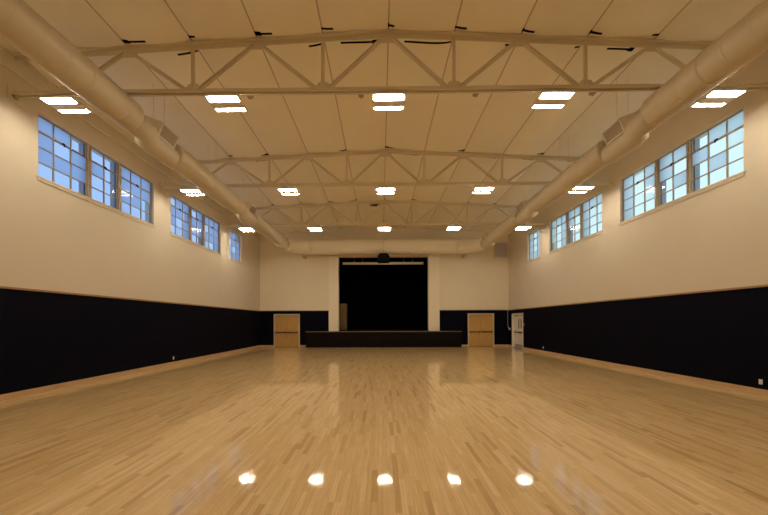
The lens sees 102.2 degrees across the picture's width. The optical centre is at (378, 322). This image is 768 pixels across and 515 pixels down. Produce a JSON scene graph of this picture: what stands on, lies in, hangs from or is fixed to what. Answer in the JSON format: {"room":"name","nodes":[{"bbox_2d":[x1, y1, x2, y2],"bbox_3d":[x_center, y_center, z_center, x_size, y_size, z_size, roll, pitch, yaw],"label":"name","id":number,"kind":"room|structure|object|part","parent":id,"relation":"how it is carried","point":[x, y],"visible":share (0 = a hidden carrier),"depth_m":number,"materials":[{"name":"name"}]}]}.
{"room":"community hall","nodes":[
{"label":"community hall","id":0,"kind":"room"},
{"bbox_2d":[0,45,259,394],"bbox_3d":[-8.308,-2.543,7.585,0.370,8.500,27.610,0,0,1],"label":"wall","id":1,"kind":"structure","parent":0,"point":[88,289],"depth_m":8.95,"materials":[{"name":"beige paint"}]},
{"bbox_2d":[36,114,155,227],"bbox_3d":[-8.299,-4.228,9.360,0.345,1.650,3.900,0,0,1],"label":"window","id":2,"kind":"structure","parent":1,"relation":"in","point":[128,187],"depth_m":8.80,"materials":[{"name":"blue glass"}]},
{"bbox_3d":[-8.292,-4.283,8.135,0.047,1.508,1.330,0,0,1],"label":"sash","id":3,"kind":"part","parent":2,"relation":"part of","materials":[{"name":"beige paint"}]},
{"bbox_3d":[-8.191,-3.460,9.359,0.135,0.114,3.900,0,0,1],"label":"sill","id":4,"kind":"part","parent":2,"relation":"part of","materials":[{"name":"beige paint"}]},
{"bbox_3d":[-8.280,-4.283,9.355,0.047,1.508,0.930,0,0,1],"label":"sash","id":5,"kind":"part","parent":2,"relation":"part of","materials":[{"name":"blue glass"}]},
{"bbox_3d":[-8.268,-4.283,10.575,0.047,1.508,1.330,0,0,1],"label":"sash","id":6,"kind":"part","parent":2,"relation":"part of","materials":[{"name":"beige paint"}]},
{"bbox_2d":[0,345,259,401],"bbox_3d":[-8.132,1.637,7.583,0.055,0.140,27.010,0,0,1],"label":"baseboard","id":7,"kind":"structure","parent":1,"relation":"attached to","point":[18,394],"depth_m":8.99,"materials":[{"name":"brown wood"}]},
{"bbox_3d":[-8.142,-0.756,7.583,0.050,0.045,27.010,0,0,1],"label":"cap rail","id":8,"kind":"part","parent":1,"relation":"part of","materials":[{"name":"brown wood"}]},
{"bbox_2d":[0,61,260,239],"bbox_3d":[-8.125,-5.563,7.583,0.117,0.180,27.010,0,0,1],"label":"pipe","id":9,"kind":"object","parent":1,"relation":"attached to","point":[1,62],"visible":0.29,"depth_m":9.32,"materials":[{"name":"beige metal"}]},
{"bbox_2d":[170,195,221,255],"bbox_3d":[-8.254,-4.228,14.060,0.345,1.650,3.880,0,0,1],"label":"window","id":10,"kind":"structure","parent":1,"relation":"in","point":[190,224],"depth_m":13.90,"materials":[{"name":"glass"}]},
{"bbox_3d":[-8.247,-4.283,12.835,0.047,1.508,1.330,0,0,1],"label":"sash","id":11,"kind":"part","parent":10,"relation":"part of","materials":[{"name":"beige paint"}]},
{"bbox_3d":[-8.146,-3.460,14.059,0.135,0.114,3.880,0,0,1],"label":"sill","id":12,"kind":"part","parent":10,"relation":"part of","materials":[{"name":"beige paint"}]},
{"bbox_3d":[-8.235,-4.283,14.055,0.047,1.508,0.930,0,0,1],"label":"sash","id":13,"kind":"part","parent":10,"relation":"part of","materials":[{"name":"beige paint"}]},
{"bbox_3d":[-8.223,-4.283,15.274,0.047,1.508,1.330,0,0,1],"label":"sash","id":14,"kind":"part","parent":10,"relation":"part of","materials":[{"name":"blue glass"}]},
{"bbox_2d":[230,231,241,263],"bbox_3d":[-8.147,-4.228,17.604,0.200,1.650,1.470,0,0,1],"label":"window","id":15,"kind":"structure","parent":1,"relation":"in","point":[235,257],"depth_m":17.81,"materials":[{"name":"blue glass"}]},
{"bbox_3d":[-8.203,-4.283,17.599,0.090,1.540,1.360,0,0,1],"label":"frame","id":16,"kind":"part","parent":15,"relation":"part of","materials":[{"name":"beige paint"}]},
{"bbox_2d":[339,258,411,258],"bbox_3d":[0.397,-5.621,24.252,10.800,0.200,5.890,0,0,1],"label":"ceiling","id":17,"kind":"structure","parent":0,"point":[339,258],"depth_m":26.91,"materials":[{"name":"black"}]},
{"bbox_2d":[343,258,422,264],"bbox_3d":[0.329,-4.748,21.498,5.570,1.547,0.194,0,0,1],"label":"projection screen","id":18,"kind":"object","parent":17,"relation":"hanging from","point":[362,262],"visible":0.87,"depth_m":21.43,"materials":[{"name":"beige"}]},
{"bbox_2d":[0,0,762,233],"bbox_3d":[0.234,-6.470,7.503,17.640,0.941,27.810,0,0,1],"label":"ceiling","id":19,"kind":"structure","parent":0,"point":[494,123],"depth_m":8.04,"materials":[{"name":"beige"}]},
{"bbox_2d":[0,0,289,249],"bbox_3d":[-5.635,-5.188,6.209,0.680,1.961,24.290,0,0,1],"label":"air duct","id":20,"kind":"object","parent":19,"relation":"hanging from","point":[23,28],"visible":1,"depth_m":6.29,"materials":[{"name":"beige metal"}]},
{"bbox_3d":[-5.373,-4.770,7.952,0.157,0.324,0.600,0,0,1],"label":"grille frame","id":21,"kind":"part","parent":20,"relation":"part of","materials":[{"name":"beige metal"}]},
{"bbox_2d":[369,203,379,206],"bbox_3d":[-0.176,-6.394,16.902,0.600,0.060,0.360,0,0,1],"label":"ceiling vent","id":22,"kind":"object","parent":19,"relation":"in","point":[374,204],"visible":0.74,"depth_m":16.84,"materials":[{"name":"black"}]},
{"bbox_2d":[378,219,389,262],"bbox_3d":[0.333,-5.101,19.488,0.740,2.720,0.680,0,0,1],"label":"projector","id":23,"kind":"object","parent":19,"relation":"hanging from","point":[383,257],"visible":1,"depth_m":19.15,"materials":[{"name":"black plastic"}]},
{"bbox_2d":[225,200,545,229],"bbox_3d":[0.322,-5.711,16.398,16.840,1.460,0.280,0,0,1],"label":"roof truss","id":24,"kind":"object","parent":19,"relation":"attached to","point":[382,202],"visible":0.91,"depth_m":16.38,"materials":[{"name":"beige metal"}]},
{"bbox_2d":[224,223,545,226],"bbox_3d":[0.322,-5.080,16.267,16.840,0.077,0.120,0,0,1],"label":"conduit","id":25,"kind":"object","parent":24,"relation":"attached to","point":[545,223],"visible":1,"depth_m":16.25,"materials":[{"name":"beige paint"}]},
{"bbox_2d":[238,226,255,230],"bbox_3d":[-6.907,-4.958,16.337,0.720,0.249,0.500,0,0,1],"label":"ceiling light","id":26,"kind":"object","parent":25,"relation":"hanging from","point":[242,228],"visible":0.91,"depth_m":16.19,"materials":[{"name":"beige paint"}]},
{"bbox_2d":[308,226,322,230],"bbox_3d":[-3.292,-4.970,16.302,0.720,0.249,0.500,0,0,1],"label":"ceiling light","id":27,"kind":"object","parent":25,"relation":"hanging from","point":[320,228],"visible":1,"depth_m":16.23,"materials":[{"name":"beige paint"}]},
{"bbox_2d":[377,225,390,230],"bbox_3d":[0.323,-4.982,16.267,0.720,0.249,0.500,0,0,1],"label":"ceiling light","id":28,"kind":"object","parent":25,"relation":"hanging from","point":[380,228],"visible":1,"depth_m":16.10,"materials":[{"name":"beige paint"}]},
{"bbox_2d":[446,225,461,229],"bbox_3d":[3.938,-4.994,16.233,0.720,0.249,0.500,0,0,1],"label":"ceiling light","id":29,"kind":"object","parent":25,"relation":"hanging from","point":[448,227],"visible":1,"depth_m":16.14,"materials":[{"name":"beige paint"}]},
{"bbox_2d":[516,224,531,229],"bbox_3d":[7.552,-5.005,16.198,0.720,0.249,0.500,0,0,1],"label":"ceiling light","id":30,"kind":"object","parent":25,"relation":"hanging from","point":[527,227],"visible":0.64,"depth_m":16.17,"materials":[{"name":"beige paint"}]},
{"bbox_2d":[7,29,767,105],"bbox_3d":[0.230,-5.711,6.898,16.840,1.460,0.280,0,0,1],"label":"roof truss","id":31,"kind":"object","parent":19,"relation":"attached to","point":[515,40],"visible":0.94,"depth_m":6.87,"materials":[{"name":"beige metal"}]},
{"bbox_3d":[-8.177,-5.103,6.979,0.020,0.300,0.280,0,0,1],"label":"bearing plate","id":32,"kind":"part","parent":31,"relation":"part of","materials":[{"name":"beige paint"}]},
{"bbox_3d":[-7.043,-5.232,6.968,0.480,0.170,0.016,0,0,1],"label":"gusset plate","id":33,"kind":"part","parent":31,"relation":"part of","materials":[{"name":"beige paint"}]},
{"bbox_3d":[-5.590,-6.021,6.954,0.520,0.180,0.016,0,0,1],"label":"gusset plate","id":34,"kind":"part","parent":31,"relation":"part of","materials":[{"name":"beige paint"}]},
{"bbox_3d":[-4.133,-5.241,6.940,0.480,0.170,0.016,0,0,1],"label":"gusset plate","id":35,"kind":"part","parent":31,"relation":"part of","materials":[{"name":"beige paint"}]},
{"bbox_3d":[-2.681,-6.176,6.926,0.520,0.180,0.016,0,0,1],"label":"gusset plate","id":36,"kind":"part","parent":31,"relation":"part of","materials":[{"name":"beige paint"}]},
{"bbox_3d":[-1.223,-5.251,6.912,0.480,0.170,0.016,0,0,1],"label":"gusset plate","id":37,"kind":"part","parent":31,"relation":"part of","materials":[{"name":"beige paint"}]},
{"bbox_3d":[0.228,-6.311,6.898,0.600,0.200,0.016,0,0,1],"label":"gusset plate","id":38,"kind":"part","parent":31,"relation":"part of","materials":[{"name":"beige paint"}]},
{"bbox_2d":[12,88,767,99],"bbox_3d":[0.233,-5.079,6.898,16.840,0.077,0.120,0,0,1],"label":"conduit","id":39,"kind":"object","parent":31,"relation":"attached to","point":[748,89],"visible":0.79,"depth_m":6.89,"materials":[{"name":"beige metal"}]},
{"bbox_2d":[39,95,92,113],"bbox_3d":[-6.997,-4.957,6.967,0.720,0.249,0.500,0,0,1],"label":"ceiling light","id":40,"kind":"object","parent":39,"relation":"hanging from","point":[63,104],"visible":0.99,"depth_m":6.88,"materials":[{"name":"beige plastic"}]},
{"bbox_2d":[205,93,247,111],"bbox_3d":[-3.382,-4.969,6.933,0.720,0.249,0.500,0,0,1],"label":"ceiling light","id":41,"kind":"object","parent":39,"relation":"hanging from","point":[221,102],"visible":1,"depth_m":6.84,"materials":[{"name":"beige paint"}]},
{"bbox_2d":[372,91,405,110],"bbox_3d":[0.233,-4.981,6.898,0.720,0.249,0.500,0,0,1],"label":"ceiling light","id":42,"kind":"object","parent":39,"relation":"hanging from","point":[380,100],"visible":1,"depth_m":6.80,"materials":[{"name":"beige paint"}]},
{"bbox_2d":[530,90,574,108],"bbox_3d":[3.848,-4.993,6.863,0.720,0.249,0.500,0,0,1],"label":"ceiling light","id":43,"kind":"object","parent":39,"relation":"hanging from","point":[545,98],"visible":1,"depth_m":6.78,"materials":[{"name":"beige paint"}]},
{"bbox_2d":[689,88,746,107],"bbox_3d":[7.462,-5.005,6.829,0.720,0.249,0.500,0,0,1],"label":"ceiling light","id":44,"kind":"object","parent":39,"relation":"hanging from","point":[716,97],"visible":0.9,"depth_m":6.74,"materials":[{"name":"beige paint"}]},
{"bbox_3d":[1.687,-5.261,6.884,0.480,0.170,0.016,0,0,1],"label":"gusset plate","id":45,"kind":"part","parent":31,"relation":"part of","materials":[{"name":"beige paint"}]},
{"bbox_3d":[3.139,-6.195,6.870,0.520,0.180,0.016,0,0,1],"label":"gusset plate","id":46,"kind":"part","parent":31,"relation":"part of","materials":[{"name":"beige paint"}]},
{"bbox_3d":[4.597,-5.270,6.856,0.480,0.170,0.016,0,0,1],"label":"gusset plate","id":47,"kind":"part","parent":31,"relation":"part of","materials":[{"name":"beige paint"}]},
{"bbox_3d":[6.049,-6.059,6.842,0.520,0.180,0.016,0,0,1],"label":"gusset plate","id":48,"kind":"part","parent":31,"relation":"part of","materials":[{"name":"beige paint"}]},
{"bbox_3d":[8.642,-5.159,6.817,0.020,0.300,0.280,0,0,1],"label":"bearing plate","id":49,"kind":"part","parent":31,"relation":"part of","materials":[{"name":"beige paint"}]},
{"bbox_2d":[160,149,614,191],"bbox_3d":[0.276,-5.711,11.628,16.840,1.460,0.280,0,0,1],"label":"roof truss","id":50,"kind":"object","parent":19,"relation":"attached to","point":[460,155],"visible":0.89,"depth_m":11.60,"materials":[{"name":"beige metal"}]},
{"bbox_3d":[-8.132,-5.103,11.708,0.020,0.300,0.280,0,0,1],"label":"bearing plate","id":51,"kind":"part","parent":50,"relation":"part of","materials":[{"name":"beige paint"}]},
{"bbox_2d":[162,183,612,187],"bbox_3d":[0.277,-5.079,11.578,16.840,0.077,0.120,0,0,1],"label":"conduit","id":52,"kind":"object","parent":50,"relation":"attached to","point":[582,183],"visible":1,"depth_m":11.55,"materials":[{"name":"beige metal"}]},
{"bbox_2d":[179,187,205,195],"bbox_3d":[-6.952,-4.958,11.647,0.720,0.249,0.500,0,0,1],"label":"ceiling light","id":53,"kind":"object","parent":52,"relation":"hanging from","point":[188,191],"visible":0.92,"depth_m":11.52,"materials":[{"name":"beige paint"}]},
{"bbox_2d":[277,187,299,194],"bbox_3d":[-3.337,-4.970,11.612,0.720,0.249,0.500,0,0,1],"label":"ceiling light","id":54,"kind":"object","parent":52,"relation":"hanging from","point":[283,191],"visible":1,"depth_m":11.51,"materials":[{"name":"beige paint"}]},
{"bbox_2d":[376,186,395,193],"bbox_3d":[0.278,-4.981,11.578,0.720,0.249,0.500,0,0,1],"label":"ceiling light","id":55,"kind":"object","parent":52,"relation":"hanging from","point":[379,190],"visible":1,"depth_m":11.45,"materials":[{"name":"beige paint"}]},
{"bbox_2d":[471,185,494,193],"bbox_3d":[3.893,-4.993,11.543,0.720,0.249,0.500,0,0,1],"label":"ceiling light","id":56,"kind":"object","parent":52,"relation":"hanging from","point":[477,189],"visible":1,"depth_m":11.39,"materials":[{"name":"beige paint"}]},
{"bbox_2d":[568,184,594,192],"bbox_3d":[7.507,-5.005,11.508,0.720,0.249,0.500,0,0,1],"label":"ceiling light","id":57,"kind":"object","parent":52,"relation":"hanging from","point":[580,188],"visible":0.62,"depth_m":11.41,"materials":[{"name":"beige paint"}]},
{"bbox_3d":[8.687,-5.159,11.547,0.020,0.300,0.280,0,0,1],"label":"bearing plate","id":58,"kind":"part","parent":50,"relation":"part of","materials":[{"name":"beige paint"}]},
{"bbox_2d":[480,0,767,248],"bbox_3d":[6.165,-5.225,6.096,0.680,1.957,24.290,0,0,1],"label":"air duct","id":59,"kind":"object","parent":19,"relation":"hanging from","point":[747,39],"visible":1,"depth_m":6.55,"materials":[{"name":"beige metal"}]},
{"bbox_3d":[5.939,-4.807,7.843,0.157,0.324,0.600,0,0,1],"label":"grille frame","id":60,"kind":"part","parent":59,"relation":"part of","materials":[{"name":"beige metal"}]},
{"bbox_2d":[339,258,426,259],"bbox_3d":[0.437,-1.921,27.097,10.400,7.200,0.200,0,0,1],"label":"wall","id":61,"kind":"structure","parent":0,"point":[413,258],"depth_m":27.01,"materials":[{"name":"black"}]},
{"bbox_2d":[0,347,767,514],"bbox_3d":[0.261,1.739,7.503,17.440,0.120,27.610,0,0,1],"label":"floor","id":62,"kind":"structure","parent":0,"point":[261,430],"depth_m":4.50,"materials":[{"name":"brown wood"}]},
{"bbox_2d":[305,331,461,347],"bbox_3d":[0.356,1.144,20.770,10.380,1.070,0.415,0,0,1],"label":"stage","id":63,"kind":"object","parent":62,"relation":"on","point":[314,339],"visible":0.95,"depth_m":20.58,"materials":[{"name":"black wood"}]},
{"bbox_2d":[260,227,508,344],"bbox_3d":[0.377,-2.571,21.135,17.440,8.500,0.345,0,0,1],"label":"wall","id":64,"kind":"structure","parent":0,"point":[477,282],"depth_m":21.02,"materials":[{"name":"paint"}]},
{"bbox_2d":[274,314,299,346],"bbox_3d":[-6.207,0.591,21.136,1.730,2.220,0.270,0,0,1],"label":"door","id":65,"kind":"structure","parent":64,"relation":"in","point":[286,326],"depth_m":21.09,"materials":[{"name":"beige paint"}]},
{"bbox_3d":[-6.608,1.567,21.087,0.752,0.210,0.004,0,0,1],"label":"kick plate","id":66,"kind":"part","parent":65,"relation":"part of","materials":[{"name":"brown wood"}]},
{"bbox_3d":[-5.802,1.564,21.080,0.752,0.210,0.004,0,0,1],"label":"kick plate","id":67,"kind":"part","parent":65,"relation":"part of","materials":[{"name":"brown wood"}]},
{"bbox_2d":[329,254,338,330],"bbox_3d":[-3.013,-2.095,20.980,0.660,5.430,0.120,0,0,1],"label":"trim","id":68,"kind":"structure","parent":64,"relation":"attached to","point":[333,258],"depth_m":20.92,"materials":[{"name":"beige paint"}]},
{"bbox_2d":[338,254,427,256],"bbox_3d":[0.344,-4.621,20.948,6.070,0.400,0.120,0,0,1],"label":"trim","id":69,"kind":"structure","parent":64,"relation":"attached to","point":[339,255],"depth_m":20.90,"materials":[{"name":"beige paint"}]},
{"bbox_2d":[260,344,507,346],"bbox_3d":[0.390,1.609,20.987,16.840,0.140,0.040,0,0,1],"label":"baseboard","id":70,"kind":"structure","parent":64,"relation":"attached to","point":[497,345],"depth_m":20.91,"materials":[{"name":"brown wood"}]},
{"bbox_2d":[285,239,484,258],"bbox_3d":[0.395,-4.851,19.631,12.445,1.113,2.751,0,0,1],"label":"duct","id":71,"kind":"object","parent":64,"relation":"attached to","point":[312,246],"visible":0.87,"depth_m":19.78,"materials":[{"name":"beige metal"}]},
{"bbox_3d":[0.382,-0.779,20.985,16.840,0.035,0.045,0,0,1],"label":"cap rail","id":72,"kind":"part","parent":64,"relation":"part of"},
{"bbox_2d":[428,254,439,330],"bbox_3d":[3.757,-2.117,20.915,0.740,5.430,0.120,0,0,1],"label":"trim","id":73,"kind":"structure","parent":64,"relation":"attached to","point":[433,259],"depth_m":20.85,"materials":[{"name":"beige paint"}]},
{"bbox_2d":[468,314,493,346],"bbox_3d":[6.942,0.547,21.009,1.730,2.220,0.270,0,0,1],"label":"door","id":74,"kind":"structure","parent":64,"relation":"in","point":[480,326],"depth_m":20.96,"materials":[{"name":"beige paint"}]},
{"bbox_3d":[6.542,1.523,20.961,0.752,0.210,0.004,0,0,1],"label":"kick plate","id":75,"kind":"part","parent":74,"relation":"part of","materials":[{"name":"brown wood"}]},
{"bbox_3d":[7.348,1.521,20.953,0.752,0.210,0.004,0,0,1],"label":"kick plate","id":76,"kind":"part","parent":74,"relation":"part of","materials":[{"name":"brown wood"}]},
{"bbox_2d":[493,242,507,257],"bbox_3d":[8.258,-4.862,20.907,0.940,1.070,0.050,0,0,1],"label":"air vent","id":77,"kind":"object","parent":64,"relation":"in","point":[500,249],"visible":0.92,"depth_m":20.89,"materials":[{"name":"brown metal"}]},
{"bbox_2d":[347,329,427,330],"bbox_3d":[0.417,1.144,23.987,10.400,1.070,6.020,0,0,1],"label":"floor","id":78,"kind":"structure","parent":0,"point":[348,329],"depth_m":22.68,"materials":[{"name":"black wood"}]},
{"bbox_2d":[339,304,347,330],"bbox_3d":[-2.524,-0.337,21.839,0.670,1.910,0.473,0,0,1],"label":"tall cabinet","id":79,"kind":"object","parent":78,"relation":"on","point":[342,307],"visible":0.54,"depth_m":21.63,"materials":[{"name":"brown wood"}]},
{"bbox_2d":[339,259,427,328],"bbox_3d":[0.429,-2.361,26.412,10.200,5.920,0.229,0,0,1],"label":"stage curtain","id":80,"kind":"object","parent":78,"relation":"on","point":[375,296],"visible":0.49,"depth_m":26.39,"materials":[{"name":"black fabric"}]},
{"bbox_2d":[508,52,767,389],"bbox_3d":[8.801,-2.599,7.421,0.370,8.500,27.610,0,0,1],"label":"wall","id":81,"kind":"structure","parent":0,"point":[681,288],"depth_m":9.27,"materials":[{"name":"beige paint"}]},
{"bbox_2d":[512,313,522,348],"bbox_3d":[8.923,0.555,19.535,0.340,2.190,1.600,0,0,1],"label":"door","id":82,"kind":"structure","parent":81,"relation":"in","point":[517,319],"depth_m":19.89,"materials":[{"name":"white paint"}]},
{"bbox_2d":[527,229,539,262],"bbox_3d":[8.822,-4.284,17.491,0.200,1.650,1.470,0,0,1],"label":"window","id":83,"kind":"structure","parent":81,"relation":"in","point":[533,255],"depth_m":17.61,"materials":[{"name":"blue glass"}]},
{"bbox_2d":[548,192,602,253],"bbox_3d":[8.861,-4.284,13.945,0.345,1.650,3.880,0,0,1],"label":"window","id":84,"kind":"structure","parent":81,"relation":"in","point":[566,221],"depth_m":13.79,"materials":[{"name":"glass"}]},
{"bbox_3d":[8.853,-4.339,15.161,0.047,1.508,1.330,0,0,1],"label":"sash","id":85,"kind":"part","parent":84,"relation":"part of","materials":[{"name":"glass"}]},
{"bbox_3d":[8.841,-4.339,13.941,0.047,1.508,0.930,0,0,1],"label":"sash","id":86,"kind":"part","parent":84,"relation":"part of","materials":[{"name":"beige paint"}]},
{"bbox_3d":[8.758,-3.516,13.947,0.135,0.114,3.880,0,0,1],"label":"sill","id":87,"kind":"part","parent":84,"relation":"part of","materials":[{"name":"beige paint"}]},
{"bbox_3d":[8.830,-4.339,12.721,0.047,1.508,1.330,0,0,1],"label":"sash","id":88,"kind":"part","parent":84,"relation":"part of","materials":[{"name":"beige paint"}]},
{"bbox_2d":[508,344,767,396],"bbox_3d":[8.652,1.581,7.422,0.055,0.140,27.010,0,0,1],"label":"baseboard","id":89,"kind":"structure","parent":81,"relation":"attached to","point":[746,389],"depth_m":9.15,"materials":[{"name":"brown wood"}]},
{"bbox_3d":[8.647,-0.811,7.422,0.050,0.045,27.010,0,0,1],"label":"cap rail","id":90,"kind":"part","parent":81,"relation":"part of","materials":[{"name":"brown wood"}]},
{"bbox_2d":[618,109,745,225],"bbox_3d":[8.816,-4.284,9.246,0.345,1.650,3.900,0,0,1],"label":"window","id":91,"kind":"structure","parent":81,"relation":"in","point":[656,173],"depth_m":8.77,"materials":[{"name":"blue glass"}]},
{"bbox_3d":[8.808,-4.339,10.461,0.047,1.508,1.330,0,0,1],"label":"sash","id":92,"kind":"part","parent":91,"relation":"part of","materials":[{"name":"beige paint"}]},
{"bbox_3d":[8.796,-4.339,9.241,0.047,1.508,0.930,0,0,1],"label":"sash","id":93,"kind":"part","parent":91,"relation":"part of","materials":[{"name":"blue glass"}]},
{"bbox_3d":[8.713,-3.516,9.247,0.135,0.114,3.900,0,0,1],"label":"sill","id":94,"kind":"part","parent":91,"relation":"part of","materials":[{"name":"beige paint"}]},
{"bbox_3d":[8.785,-4.339,8.021,0.047,1.508,1.330,0,0,1],"label":"sash","id":95,"kind":"part","parent":91,"relation":"part of","materials":[{"name":"blue glass"}]}
]}

